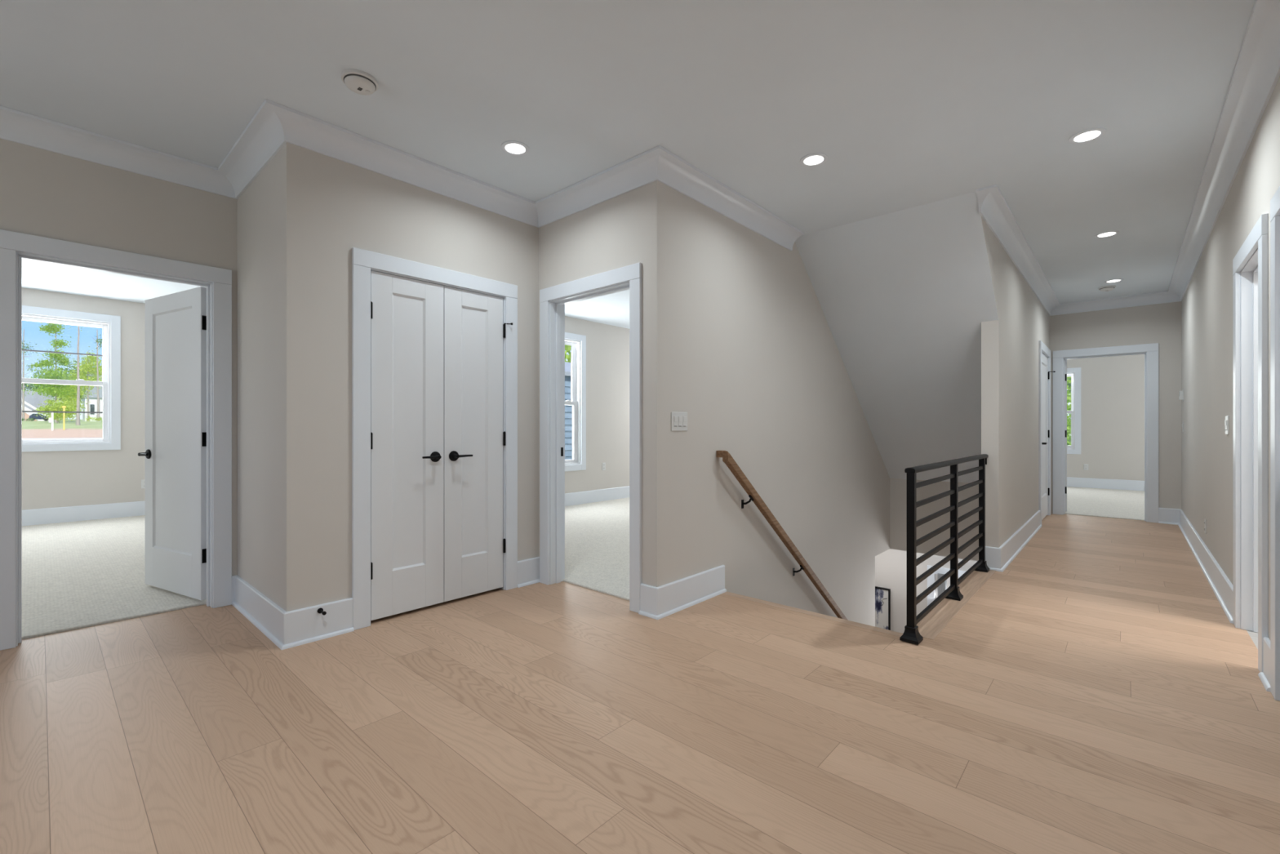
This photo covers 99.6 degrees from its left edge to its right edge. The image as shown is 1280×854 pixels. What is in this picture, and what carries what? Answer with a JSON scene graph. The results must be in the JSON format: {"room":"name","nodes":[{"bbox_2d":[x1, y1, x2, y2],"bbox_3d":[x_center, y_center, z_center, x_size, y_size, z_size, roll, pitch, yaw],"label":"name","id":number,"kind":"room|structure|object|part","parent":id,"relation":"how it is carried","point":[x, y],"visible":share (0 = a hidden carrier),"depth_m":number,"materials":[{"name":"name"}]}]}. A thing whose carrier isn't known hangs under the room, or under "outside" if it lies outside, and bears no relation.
{"room":"upstairs hallway landing","nodes":[
{"label":"upstairs hallway landing","id":0,"kind":"room"},
{"bbox_2d":[22,418,102,438],"bbox_3d":[-100.206,0.778,90.165,250.400,7.300,120.000,0,0,42],"label":"ground","id":1,"kind":"structure","parent":0,"point":[30,429],"depth_m":66.76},
{"bbox_2d":[22,328,37,421],"bbox_3d":[-114.199,-9.692,100.339,3.871,17.202,3.412,0,0,42],"label":"pine tree","id":2,"kind":"object","parent":1,"relation":"on","point":[23,344],"visible":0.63,"depth_m":100.20,"materials":[{"name":"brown plant"}]},
{"bbox_2d":[22,417,37,421],"bbox_3d":[-112.543,-1.573,99.256,2.117,0.883,2.776,0,0,42],"label":"shrub","id":3,"kind":"object","parent":1,"relation":"on","point":[23,419],"visible":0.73,"depth_m":99.47,"materials":[{"name":"green plant"}]},
{"bbox_2d":[22,390,52,421],"bbox_3d":[-139.088,-4.862,121.854,10.200,7.220,9.500,0,0,42],"label":"house","id":4,"kind":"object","parent":1,"relation":"on","point":[31,402],"visible":0.27,"depth_m":122.20,"materials":[{"name":"brick"}]},
{"bbox_2d":[28,413,48,421],"bbox_3d":[-118.893,-2.080,107.042,1.760,1.458,2.793,0,0,42],"label":"car","id":5,"kind":"object","parent":1,"relation":"on","point":[38,416],"visible":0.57,"depth_m":106.35,"materials":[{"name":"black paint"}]},
{"bbox_2d":[48,412,53,430],"bbox_3d":[-70.728,-0.667,64.919,0.500,2.550,0.380,0,0,42],"label":"mailbox post","id":6,"kind":"object","parent":1,"relation":"on","point":[51,420],"visible":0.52,"depth_m":64.91,"materials":[{"name":"white wood"}]},
{"bbox_3d":[-70.661,-0.667,64.993,0.140,2.550,0.180,0,0,42],"label":"post","id":7,"kind":"part","parent":6,"relation":"part of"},
{"bbox_2d":[23,322,85,422],"bbox_3d":[-100.361,-9.797,92.055,7.522,18.153,8.379,0,0,42],"label":"deciduous tree","id":8,"kind":"object","parent":1,"relation":"on","point":[52,389],"visible":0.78,"depth_m":91.92,"materials":[{"name":"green plant"}]},
{"bbox_2d":[35,396,83,422],"bbox_3d":[-93.570,-2.803,87.195,4.787,4.535,5.622,0,0,42],"label":"tree","id":9,"kind":"object","parent":1,"relation":"on","point":[55,406],"visible":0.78,"depth_m":86.76,"materials":[{"name":"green plant"}]},
{"bbox_2d":[22,357,101,403],"bbox_3d":[-145.969,-9.844,135.746,13.006,16.493,18.771,0,0,42],"label":"deciduous tree","id":10,"kind":"object","parent":1,"relation":"on","point":[29,384],"visible":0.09,"depth_m":134.99,"materials":[{"name":"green plant"}]},
{"bbox_2d":[62,405,66,430],"bbox_3d":[-70.749,-1.059,66.390,0.160,3.250,0.340,0,0,42],"label":"marker post","id":11,"kind":"object","parent":1,"relation":"on","point":[63,406],"visible":0.81,"depth_m":66.34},
{"bbox_3d":[-70.749,-1.034,66.390,0.120,3.200,0.150,0,0,42],"label":"post","id":12,"kind":"part","parent":11,"relation":"part of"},
{"bbox_2d":[69,325,81,425],"bbox_3d":[-80.888,-8.354,77.715,3.091,16.368,3.293,0,0,42],"label":"pine tree","id":13,"kind":"object","parent":1,"relation":"on","point":[77,415],"visible":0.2,"depth_m":77.61,"materials":[{"name":"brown plant"}]},
{"bbox_2d":[53,346,102,421],"bbox_3d":[-118.541,-9.321,115.162,8.104,16.243,9.834,0,0,42],"label":"deciduous tree","id":14,"kind":"object","parent":1,"relation":"on","point":[88,365],"visible":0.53,"depth_m":115.05,"materials":[{"name":"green plant"}]},
{"bbox_2d":[82,372,102,421],"bbox_3d":[-130.385,-7.362,131.377,10.400,12.220,7.100,0,0,42],"label":"house","id":15,"kind":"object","parent":1,"relation":"on","point":[92,398],"visible":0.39,"depth_m":126.72,"materials":[{"name":"white"}]},
{"bbox_2d":[84,415,102,421],"bbox_3d":[-106.461,-1.657,105.833,2.409,1.656,3.452,0,0,42],"label":"shrub","id":16,"kind":"object","parent":1,"relation":"on","point":[89,417],"visible":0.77,"depth_m":105.58,"materials":[{"name":"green plant"}]},
{"bbox_2d":[91,328,102,421],"bbox_3d":[-109.237,-10.459,109.401,2.746,18.703,2.665,0,0,42],"label":"pine tree","id":17,"kind":"object","parent":1,"relation":"on","point":[97,339],"visible":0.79,"depth_m":108.79,"materials":[{"name":"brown plant"}]},
{"bbox_2d":[22,437,102,439],"bbox_3d":[-57.425,1.283,51.671,6.500,0.490,120.000,0,0,42],"label":"road","id":18,"kind":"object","parent":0,"point":[67,437],"visible":0.11,"depth_m":54.45,"materials":[{"name":"grey asphalt"}]},
{"bbox_2d":[22,288,145,510],"bbox_3d":[-7.564,-0.083,5.662,0.120,3.023,4.300,0,0,42],"label":"wall","id":19,"kind":"structure","parent":0,"point":[57,478],"depth_m":6.65,"materials":[{"name":"beige paint"}]},
{"bbox_2d":[22,305,120,451],"bbox_3d":[-6.987,-0.560,6.288,0.140,1.665,1.359,0,0,42],"label":"window","id":20,"kind":"structure","parent":19,"relation":"in","point":[110,324],"depth_m":6.62,"materials":[{"name":"white paint"}]},
{"bbox_3d":[-7.013,-0.902,6.311,0.032,0.760,1.137,0,0,42],"label":"sash","id":21,"kind":"part","parent":20,"relation":"part of","materials":[{"name":"white plastic"}]},
{"bbox_3d":[-6.989,-0.205,6.289,0.032,0.733,1.137,0,0,42],"label":"sash","id":22,"kind":"part","parent":20,"relation":"part of","materials":[{"name":"white plastic"}]},
{"bbox_2d":[22,501,145,525],"bbox_3d":[-7.513,1.026,5.617,0.016,0.180,4.300,0,0,42],"label":"baseboard","id":23,"kind":"structure","parent":19,"relation":"attached to","point":[82,513],"depth_m":6.50,"materials":[{"name":"white paint"}]},
{"bbox_2d":[141,479,145,488],"bbox_3d":[-6.342,0.718,6.924,0.008,0.114,0.070,0,0,42],"label":"wall outlet","id":24,"kind":"object","parent":19,"relation":"attached to","point":[143,481],"visible":0.59,"depth_m":6.91,"materials":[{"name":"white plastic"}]},
{"bbox_2d":[22,515,206,639],"bbox_3d":[-5.672,1.272,3.960,4.969,0.312,4.300,0,0,42],"label":"floor","id":25,"kind":"structure","parent":0,"point":[76,575],"depth_m":3.99,"materials":[{"name":"beige carpet"}]},
{"bbox_2d":[0,138,237,575],"bbox_3d":[-3.930,-0.083,2.092,0.120,3.023,3.853,0,0,42],"label":"wall","id":26,"kind":"structure","parent":0,"point":[46,193],"depth_m":3.08,"materials":[{"name":"beige paint"}]},
{"bbox_2d":[237,142,312,611],"bbox_3d":[-2.214,-0.083,3.221,1.162,3.023,0.120,0,0,42],"label":"wall","id":27,"kind":"structure","parent":0,"point":[275,211],"depth_m":2.90,"materials":[{"name":"beige paint"}]},
{"bbox_2d":[231,574,354,649],"bbox_3d":[-2.103,1.038,3.231,1.073,0.180,0.347,0,0,42],"label":"baseboard","id":28,"kind":"structure","parent":27,"relation":"attached to","point":[286,629],"depth_m":2.92,"materials":[{"name":"white paint"}]},
{"bbox_3d":[-2.097,1.119,3.226,1.057,0.019,0.347,0,0,42],"label":"shoe molding","id":29,"kind":"part","parent":28,"relation":"part of","materials":[{"name":"white paint"}]},
{"bbox_2d":[317,608,326,615],"bbox_3d":[-1.683,0.976,2.865,0.070,0.028,0.028,0,0,42],"label":"door stop","id":30,"kind":"object","parent":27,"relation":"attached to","point":[319,610],"visible":1,"depth_m":2.88,"materials":[{"name":"black metal"}]},
{"bbox_2d":[312,151,538,605],"bbox_3d":[-1.289,-0.083,3.469,0.120,3.023,1.487,0,0,42],"label":"wall","id":31,"kind":"structure","parent":0,"point":[353,206],"depth_m":3.08,"materials":[{"name":"beige paint"}]},
{"bbox_2d":[351,247,517,630],"bbox_3d":[-1.276,0.061,3.456,0.196,2.134,1.093,0,0,42],"label":"door","id":32,"kind":"structure","parent":31,"relation":"in","point":[434,349],"depth_m":3.36,"materials":[{"name":"white paint"}]},
{"bbox_3d":[-1.286,0.181,3.342,0.058,0.066,0.138,0,0,42],"label":"lever handle","id":33,"kind":"part","parent":32,"relation":"part of","materials":[{"name":"black metal"}]},
{"bbox_3d":[-1.155,0.181,3.489,0.058,0.066,0.138,0,0,42],"label":"lever handle","id":34,"kind":"part","parent":32,"relation":"part of","materials":[{"name":"black metal"}]},
{"bbox_2d":[517,556,539,587],"bbox_3d":[-0.802,1.038,3.898,0.031,0.180,0.199,0,0,42],"label":"baseboard","id":35,"kind":"structure","parent":31,"relation":"attached to","point":[528,570],"depth_m":3.90,"materials":[{"name":"white paint"}]},
{"bbox_3d":[-0.796,1.119,3.892,0.014,0.019,0.199,0,0,42],"label":"shoe molding","id":36,"kind":"part","parent":35,"relation":"part of","materials":[{"name":"white paint"}]},
{"bbox_2d":[562,497,629,600],"bbox_3d":[0.343,1.272,6.468,3.758,0.312,4.925,0,0,42],"label":"floor","id":37,"kind":"structure","parent":0,"point":[597,534],"depth_m":5.08,"materials":[{"name":"beige carpet"}]},
{"bbox_2d":[564,315,629,493],"bbox_3d":[-1.137,-0.083,7.722,0.120,3.023,5.040,0,0,42],"label":"wall","id":38,"kind":"structure","parent":0,"point":[607,346],"depth_m":8.29,"materials":[{"name":"beige paint"}]},
{"bbox_2d":[564,332,586,471],"bbox_3d":[-1.196,-0.370,7.641,0.140,1.981,1.039,0,0,42],"label":"window","id":39,"kind":"structure","parent":38,"relation":"in","point":[577,342],"depth_m":7.92,"materials":[{"name":"white paint"}]},
{"bbox_3d":[-1.222,-0.792,7.665,0.032,0.915,0.817,0,0,42],"label":"sash","id":40,"kind":"part","parent":39,"relation":"part of","materials":[{"name":"white plastic"}]},
{"bbox_3d":[-1.197,0.062,7.643,0.032,0.894,0.817,0,0,42],"label":"sash","id":41,"kind":"part","parent":39,"relation":"part of","materials":[{"name":"white plastic"}]},
{"bbox_3d":[-1.203,-0.370,7.648,0.120,1.803,0.861,0,0,42],"label":"frame","id":42,"kind":"part","parent":39,"relation":"part of","materials":[{"name":"white plastic"}]},
{"bbox_2d":[564,485,629,506],"bbox_3d":[-1.046,1.026,7.721,0.016,0.180,4.920,0,0,42],"label":"baseboard","id":43,"kind":"structure","parent":38,"relation":"attached to","point":[602,495],"depth_m":8.14,"materials":[{"name":"white paint"}]},
{"bbox_2d":[602,462,605,470],"bbox_3d":[-0.552,0.590,8.276,0.008,0.114,0.070,0,0,42],"label":"wall outlet","id":44,"kind":"object","parent":38,"relation":"attached to","point":[603,464],"visible":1,"depth_m":8.28,"materials":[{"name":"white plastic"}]},
{"bbox_2d":[538,180,669,586],"bbox_3d":[-1.298,-0.083,4.558,3.873,3.023,0.120,0,0,42],"label":"wall","id":45,"kind":"structure","parent":0,"point":[632,227],"depth_m":3.29,"materials":[{"name":"beige paint"}]},
{"bbox_2d":[539,262,641,613],"bbox_3d":[-0.051,0.061,3.958,0.992,2.134,0.937,0,0,42],"label":"door frame","id":46,"kind":"structure","parent":45,"relation":"in","point":[553,300],"depth_m":3.90,"materials":[{"name":"white paint"}]},
{"bbox_3d":[-0.572,0.176,3.969,0.001,0.065,0.022,0,0,42],"label":"strike plate","id":47,"kind":"part","parent":46,"relation":"part of","materials":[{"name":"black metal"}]},
{"bbox_3d":[-0.263,0.055,3.722,0.992,2.121,0.020,0,0,42],"label":"casing","id":48,"kind":"part","parent":46,"relation":"part of","materials":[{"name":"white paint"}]},
{"bbox_2d":[0,0,1255,328],"bbox_3d":[0.884,-1.655,5.985,12.248,0.120,16.320,0,0,42],"label":"ceiling","id":49,"kind":"structure","parent":0,"point":[909,104],"depth_m":2.55,"materials":[{"name":"white paint"}]},
{"bbox_2d":[341,69,378,95],"bbox_3d":[-1.284,-1.573,2.479,0.152,0.044,0.152,0,0,42],"label":"smoke detector","id":50,"kind":"object","parent":49,"relation":"attached to","point":[361,82],"visible":1,"depth_m":2.45,"materials":[{"name":"white plastic"}]},
{"bbox_2d":[501,140,529,155],"bbox_3d":[-0.711,-1.592,3.083,0.160,0.006,0.160,0,0,42],"label":"recessed light","id":51,"kind":"object","parent":49,"relation":"in","point":[512,148],"visible":1,"depth_m":3.08,"materials":[{"name":"white paint"}]},
{"bbox_2d":[800,152,827,166],"bbox_3d":[1.033,-1.592,3.216,0.160,0.006,0.160,0,0,42],"label":"recessed light","id":52,"kind":"object","parent":49,"relation":"in","point":[817,158],"visible":1,"depth_m":3.21,"materials":[{"name":"white paint"}]},
{"bbox_2d":[1068,127,1106,143],"bbox_3d":[2.442,-1.592,2.951,0.160,0.006,0.160,0,0,42],"label":"recessed light","id":53,"kind":"object","parent":49,"relation":"in","point":[1089,135],"visible":1,"depth_m":2.95,"materials":[{"name":"white paint"}]},
{"bbox_2d":[1093,230,1119,237],"bbox_3d":[3.842,-1.592,4.450,0.160,0.006,0.160,0,0,42],"label":"recessed light","id":54,"kind":"object","parent":49,"relation":"in","point":[1108,233],"visible":1,"depth_m":4.44,"materials":[{"name":"white paint"}]},
{"bbox_2d":[1097,284,1115,291],"bbox_3d":[5.290,-1.573,6.124,0.152,0.044,0.152,0,0,42],"label":"smoke detector","id":55,"kind":"object","parent":49,"relation":"attached to","point":[1106,288],"visible":1,"depth_m":6.08,"materials":[{"name":"white plastic"}]},
{"bbox_2d":[1103,278,1123,283],"bbox_3d":[5.135,-1.592,5.860,0.160,0.006,0.160,0,0,42],"label":"recessed light","id":56,"kind":"object","parent":49,"relation":"in","point":[1117,279],"visible":1,"depth_m":5.86,"materials":[{"name":"white paint"}]},
{"bbox_2d":[0,513,1279,853],"bbox_3d":[0.724,1.278,3.629,4.973,0.300,11.604,0,0,42],"label":"floor","id":57,"kind":"structure","parent":0,"point":[1096,694],"depth_m":2.02,"materials":[{"name":"brown wood"}]},
{"bbox_2d":[669,186,889,626],"bbox_3d":[1.566,1.287,4.932,0.115,5.763,4.267,0,0,42],"label":"wall","id":58,"kind":"structure","parent":0,"point":[757,371],"depth_m":4.16,"materials":[{"name":"beige paint"}]},
{"bbox_2d":[0,98,804,250],"bbox_3d":[-1.871,-1.533,2.990,7.044,0.121,1.488,0,0,-24],"label":"crown molding","id":59,"kind":"structure","parent":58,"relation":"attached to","point":[273,125],"depth_m":3.21,"materials":[{"name":"white paint"}]},
{"bbox_2d":[671,411,687,431],"bbox_3d":[0.249,-0.040,3.373,0.011,0.118,0.162,0,0,42],"label":"light switch","id":60,"kind":"object","parent":58,"relation":"attached to","point":[678,420],"visible":1,"depth_m":3.37,"materials":[{"name":"white plastic"}]},
{"bbox_2d":[638,564,726,619],"bbox_3d":[0.294,1.038,3.500,0.152,0.180,0.739,0,0,42],"label":"baseboard","id":61,"kind":"structure","parent":58,"relation":"attached to","point":[659,602],"depth_m":3.36,"materials":[{"name":"white paint"}]},
{"bbox_3d":[0.294,1.119,3.500,0.152,0.019,0.739,0,0,42],"label":"shoe molding","id":62,"kind":"part","parent":61,"relation":"part of","materials":[{"name":"white paint"}]},
{"bbox_2d":[715,450,848,620],"bbox_3d":[1.546,1.380,4.751,0.096,2.452,2.968,0,0,42],"label":"handrail","id":63,"kind":"object","parent":58,"relation":"attached to","point":[727,459],"visible":0.74,"depth_m":4.13,"materials":[{"name":"brown wood"}]},
{"bbox_2d":[723,591,902,636],"bbox_3d":[1.001,1.142,3.333,1.181,0.028,0.078,0,0,42],"label":"trim","id":64,"kind":"structure","parent":58,"relation":"attached to","point":[788,607],"depth_m":3.25,"materials":[{"name":"brown wood"}]},
{"bbox_2d":[795,191,998,482],"bbox_3d":[2.614,-0.500,5.018,1.326,2.190,2.497,0,0,42],"label":"ceiling","id":65,"kind":"structure","parent":0,"point":[904,297],"depth_m":4.67,"materials":[{"name":"white paint"}]},
{"bbox_2d":[875,548,977,633],"bbox_3d":[1.735,2.798,5.367,7.600,2.740,5.900,0,0,42],"label":"wall","id":66,"kind":"structure","parent":0,"point":[891,565],"depth_m":7.51,"materials":[{"name":"paint"}]},
{"bbox_2d":[875,586,890,630],"bbox_3d":[3.240,2.746,7.820,0.716,0.965,0.037,0,0,42],"label":"framed painting","id":67,"kind":"object","parent":66,"relation":"attached to","point":[882,595],"visible":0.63,"depth_m":7.64,"materials":[{"name":"white paper"}]},
{"bbox_2d":[937,573,946,595],"bbox_3d":[3.990,3.048,7.140,0.100,2.240,0.043,0,0,42],"label":"trim","id":68,"kind":"structure","parent":66,"relation":"attached to","point":[943,586],"depth_m":7.13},
{"bbox_2d":[927,564,965,605],"bbox_3d":[4.252,3.008,6.923,1.040,2.320,0.020,0,0,42],"label":"trim","id":69,"kind":"structure","parent":66,"relation":"attached to","point":[931,579],"depth_m":7.21,"materials":[{"name":"white paint"}]},
{"bbox_2d":[889,478,978,560],"bbox_3d":[3.445,-0.083,6.030,1.208,3.023,0.120,0,0,42],"label":"wall","id":70,"kind":"structure","parent":0,"point":[898,486],"depth_m":6.10,"materials":[{"name":"beige paint"}]},
{"bbox_2d":[981,216,1049,547],"bbox_3d":[3.788,-0.083,5.421,0.119,3.023,4.661,0,0,42],"label":"wall","id":71,"kind":"structure","parent":0,"point":[1010,344],"depth_m":4.63,"materials":[{"name":"beige paint"}]},
{"bbox_2d":[916,569,995,639],"bbox_3d":[2.144,1.127,3.622,0.132,0.004,1.894,0,0,42],"label":"trim","id":72,"kind":"structure","parent":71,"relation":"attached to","point":[929,627],"depth_m":3.38,"materials":[{"name":"brown wood"}]},
{"bbox_2d":[899,453,989,644],"bbox_3d":[2.086,0.667,3.583,0.090,0.914,2.031,0,0,42],"label":"stair railing","id":73,"kind":"object","parent":72,"relation":"on","point":[911,634],"visible":1,"depth_m":3.33,"materials":[{"name":"black metal"}]},
{"bbox_3d":[1.437,0.673,2.862,0.039,0.900,0.039,0,0,42],"label":"post","id":74,"kind":"part","parent":73,"relation":"part of","materials":[{"name":"black metal"}]},
{"bbox_3d":[2.092,0.224,3.590,0.052,0.027,2.014,0,0,42],"label":"rail","id":75,"kind":"part","parent":73,"relation":"part of","materials":[{"name":"black metal"}]},
{"bbox_3d":[2.075,0.673,3.571,0.039,0.900,0.039,0,0,42],"label":"post","id":76,"kind":"part","parent":73,"relation":"part of","materials":[{"name":"black metal"}]},
{"bbox_3d":[2.697,0.673,4.262,0.039,0.900,0.039,0,0,42],"label":"post","id":77,"kind":"part","parent":73,"relation":"part of","materials":[{"name":"black metal"}]},
{"bbox_2d":[985,510,1042,572],"bbox_3d":[3.674,1.038,5.270,0.150,0.180,2.661,0,0,42],"label":"baseboard","id":78,"kind":"structure","parent":71,"relation":"attached to","point":[998,559],"depth_m":4.66,"materials":[{"name":"white paint"}]},
{"bbox_2d":[1039,340,1055,524],"bbox_3d":[4.943,0.061,6.650,0.192,2.134,1.088,0,0,42],"label":"door","id":79,"kind":"structure","parent":71,"relation":"in","point":[1045,371],"depth_m":6.79,"materials":[{"name":"white paint"}]},
{"bbox_2d":[1065,486,1144,520],"bbox_3d":[7.192,1.272,8.366,5.500,0.312,4.101,0,0,42],"label":"floor","id":80,"kind":"structure","parent":0,"point":[1085,501],"depth_m":8.00,"materials":[{"name":"beige carpet"}]},
{"bbox_2d":[1066,354,1144,480],"bbox_3d":[8.603,-0.083,9.935,5.500,3.023,0.120,0,0,42],"label":"wall","id":81,"kind":"structure","parent":0,"point":[1113,388],"depth_m":9.86,"materials":[{"name":"beige paint"}]},
{"bbox_2d":[1066,367,1080,453],"bbox_3d":[7.912,-0.318,10.543,1.077,1.627,0.140,0,0,42],"label":"window","id":82,"kind":"structure","parent":81,"relation":"in","point":[1075,373],"depth_m":10.19,"materials":[{"name":"white paint"}]},
{"bbox_3d":[7.936,-0.650,10.569,0.855,0.741,0.032,0,0,42],"label":"sash","id":83,"kind":"part","parent":82,"relation":"part of","materials":[{"name":"white plastic"}]},
{"bbox_3d":[7.914,0.027,10.545,0.855,0.714,0.032,0,0,42],"label":"sash","id":84,"kind":"part","parent":82,"relation":"part of","materials":[{"name":"white plastic"}]},
{"bbox_3d":[7.919,-0.318,10.551,0.899,1.449,0.120,0,0,42],"label":"frame","id":85,"kind":"part","parent":82,"relation":"part of","materials":[{"name":"white plastic"}]},
{"bbox_2d":[1083,463,1088,470],"bbox_3d":[8.330,0.731,10.095,0.070,0.114,0.008,0,0,42],"label":"wall outlet","id":86,"kind":"object","parent":81,"relation":"attached to","point":[1085,465],"visible":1,"depth_m":10.10,"materials":[{"name":"white plastic"}]},
{"bbox_2d":[1066,476,1144,490],"bbox_3d":[8.558,1.026,9.885,5.500,0.180,0.016,0,0,42],"label":"baseboard","id":87,"kind":"structure","parent":81,"relation":"attached to","point":[1118,484],"depth_m":9.89,"materials":[{"name":"white paint"}]},
{"bbox_2d":[1049,301,1181,513],"bbox_3d":[5.803,-0.083,6.824,5.500,3.023,0.120,0,0,42],"label":"wall","id":88,"kind":"structure","parent":0,"point":[1160,323],"depth_m":6.42,"materials":[{"name":"beige paint"}]},
{"bbox_2d":[1181,76,1279,639],"bbox_3d":[2.538,-0.083,2.017,0.120,3.023,11.394,0,0,42],"label":"wall","id":89,"kind":"structure","parent":0,"point":[1207,301],"depth_m":3.68,"materials":[{"name":"beige paint"}]},
{"bbox_2d":[975,0,1279,315],"bbox_3d":[2.037,-1.533,2.468,1.228,0.121,11.394,0,0,42],"label":"crown molding","id":90,"kind":"structure","parent":89,"relation":"attached to","point":[1256,73],"depth_m":3.48,"materials":[{"name":"white paint"}]},
{"bbox_2d":[1178,389,1183,400],"bbox_3d":[6.108,-0.367,6.100,0.035,0.130,0.120,0,0,42],"label":"thermostat","id":91,"kind":"object","parent":89,"relation":"attached to","point":[1180,393],"visible":1,"depth_m":6.07,"materials":[{"name":"white plastic"}]},
{"bbox_2d":[1158,507,1233,623],"bbox_3d":[4.798,1.038,4.763,0.193,0.180,4.288,0,0,42],"label":"baseboard","id":92,"kind":"structure","parent":89,"relation":"attached to","point":[1220,584],"depth_m":4.21,"materials":[{"name":"white paint"}]},
{"bbox_2d":[1204,518,1206,533],"bbox_3d":[4.566,0.793,4.367,0.008,0.114,0.070,0,0,42],"label":"wall outlet","id":93,"kind":"object","parent":89,"relation":"attached to","point":[1205,521],"visible":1,"depth_m":4.35,"materials":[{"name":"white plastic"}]},
{"bbox_3d":[4.567,0.793,4.365,0.005,0.114,0.070,0,0,42],"label":"plate","id":94,"kind":"part","parent":93,"relation":"part of","materials":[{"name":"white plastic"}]},
{"bbox_2d":[1224,415,1229,434],"bbox_3d":[3.715,-0.017,3.423,0.011,0.118,0.116,0,0,42],"label":"light switch","id":95,"kind":"object","parent":89,"relation":"attached to","point":[1227,417],"visible":1,"depth_m":3.39,"materials":[{"name":"white plastic"}]},
{"bbox_2d":[1232,213,1268,671],"bbox_3d":[3.183,0.079,2.735,0.161,2.099,0.888,0,0,42],"label":"door frame","id":96,"kind":"structure","parent":89,"relation":"in","point":[1251,262],"depth_m":3.00,"materials":[{"name":"white paint"}]},
{"bbox_2d":[1257,636,1271,692],"bbox_3d":[2.764,1.038,2.381,0.031,0.180,0.199,0,0,42],"label":"baseboard","id":97,"kind":"structure","parent":89,"relation":"attached to","point":[1264,676],"depth_m":2.39,"materials":[{"name":"white paint"}]},
{"bbox_3d":[2.758,1.119,2.386,0.014,0.019,0.199,0,0,42],"label":"shoe molding","id":98,"kind":"part","parent":97,"relation":"part of","materials":[{"name":"white paint"}]},
{"bbox_2d":[1246,630,1257,648],"bbox_3d":[4.458,1.279,2.581,2.180,0.298,2.200,0,0,42],"label":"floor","id":99,"kind":"structure","parent":0,"point":[1254,635],"depth_m":2.93,"materials":[{"name":"grey tile"}]},
{"bbox_3d":[4.064,-0.083,1.993,2.180,3.023,3.800,0,0,42],"label":"wall","id":100,"kind":"structure","parent":0,"visible":0},
{"bbox_2d":[1270,186,1279,701],"bbox_3d":[2.715,0.079,1.623,0.951,2.099,0.993,0,0,42],"label":"door frame","id":101,"kind":"structure","parent":100,"relation":"in","point":[1275,201],"depth_m":2.24,"materials":[{"name":"white paint"}]},
{"bbox_3d":[7.203,-0.083,8.379,5.740,3.023,4.306,0,0,42],"label":"wall","id":102,"kind":"structure","parent":0,"visible":0},
{"bbox_2d":[1053,342,1158,523],"bbox_3d":[6.089,0.061,7.091,1.003,2.134,0.942,0,0,42],"label":"door frame","id":103,"kind":"structure","parent":102,"relation":"in","point":[1150,351],"depth_m":6.66,"materials":[{"name":"white paint"}]},
{"bbox_3d":[-5.672,-0.083,3.960,5.209,3.023,4.540,0,0,42],"label":"wall","id":104,"kind":"structure","parent":0,"visible":0},
{"bbox_2d":[0,229,231,650],"bbox_3d":[-3.274,0.061,3.382,0.911,2.134,0.996,0,0,42],"label":"door","id":105,"kind":"structure","parent":104,"relation":"in","point":[188,454],"depth_m":3.42,"materials":[{"name":"white paint"}]},
{"bbox_3d":[-3.415,0.183,3.737,0.138,0.066,0.059,0,0,28],"label":"lever handle","id":106,"kind":"part","parent":105,"relation":"part of","materials":[{"name":"black metal"}]},
{"bbox_3d":[-0.745,4.578,14.122,100.000,0.300,140.000,0,0,42],"label":"ground","id":107,"kind":"structure","parent":0,"visible":0},
{"bbox_2d":[564,344,570,362],"bbox_3d":[-3.074,-0.854,21.950,7.548,10.981,8.272,0,0,42],"label":"deciduous tree","id":108,"kind":"object","parent":107,"relation":"on","point":[567,348],"visible":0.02,"depth_m":21.30,"materials":[{"name":"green plant"}]},
{"bbox_2d":[564,361,572,459],"bbox_3d":[-2.284,1.274,15.373,2.240,6.692,4.000,0,0,42],"label":"shingled wing","id":109,"kind":"object","parent":107,"relation":"on","point":[568,408],"visible":0.02,"depth_m":14.31},
{"bbox_2d":[1066,376,1071,445],"bbox_3d":[10.985,0.427,15.122,5.609,8.420,5.420,0,0,-9],"label":"deciduous tree","id":110,"kind":"object","parent":107,"relation":"on","point":[1068,398],"visible":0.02,"depth_m":14.33,"materials":[{"name":"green plant"}]},
{"bbox_2d":[1066,377,1071,445],"bbox_3d":[15.776,-0.909,20.341,9.727,11.102,8.848,0,0,42],"label":"deciduous tree","id":111,"kind":"object","parent":107,"relation":"on","point":[1068,384],"visible":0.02,"depth_m":19.46,"materials":[{"name":"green plant"}]}
]}

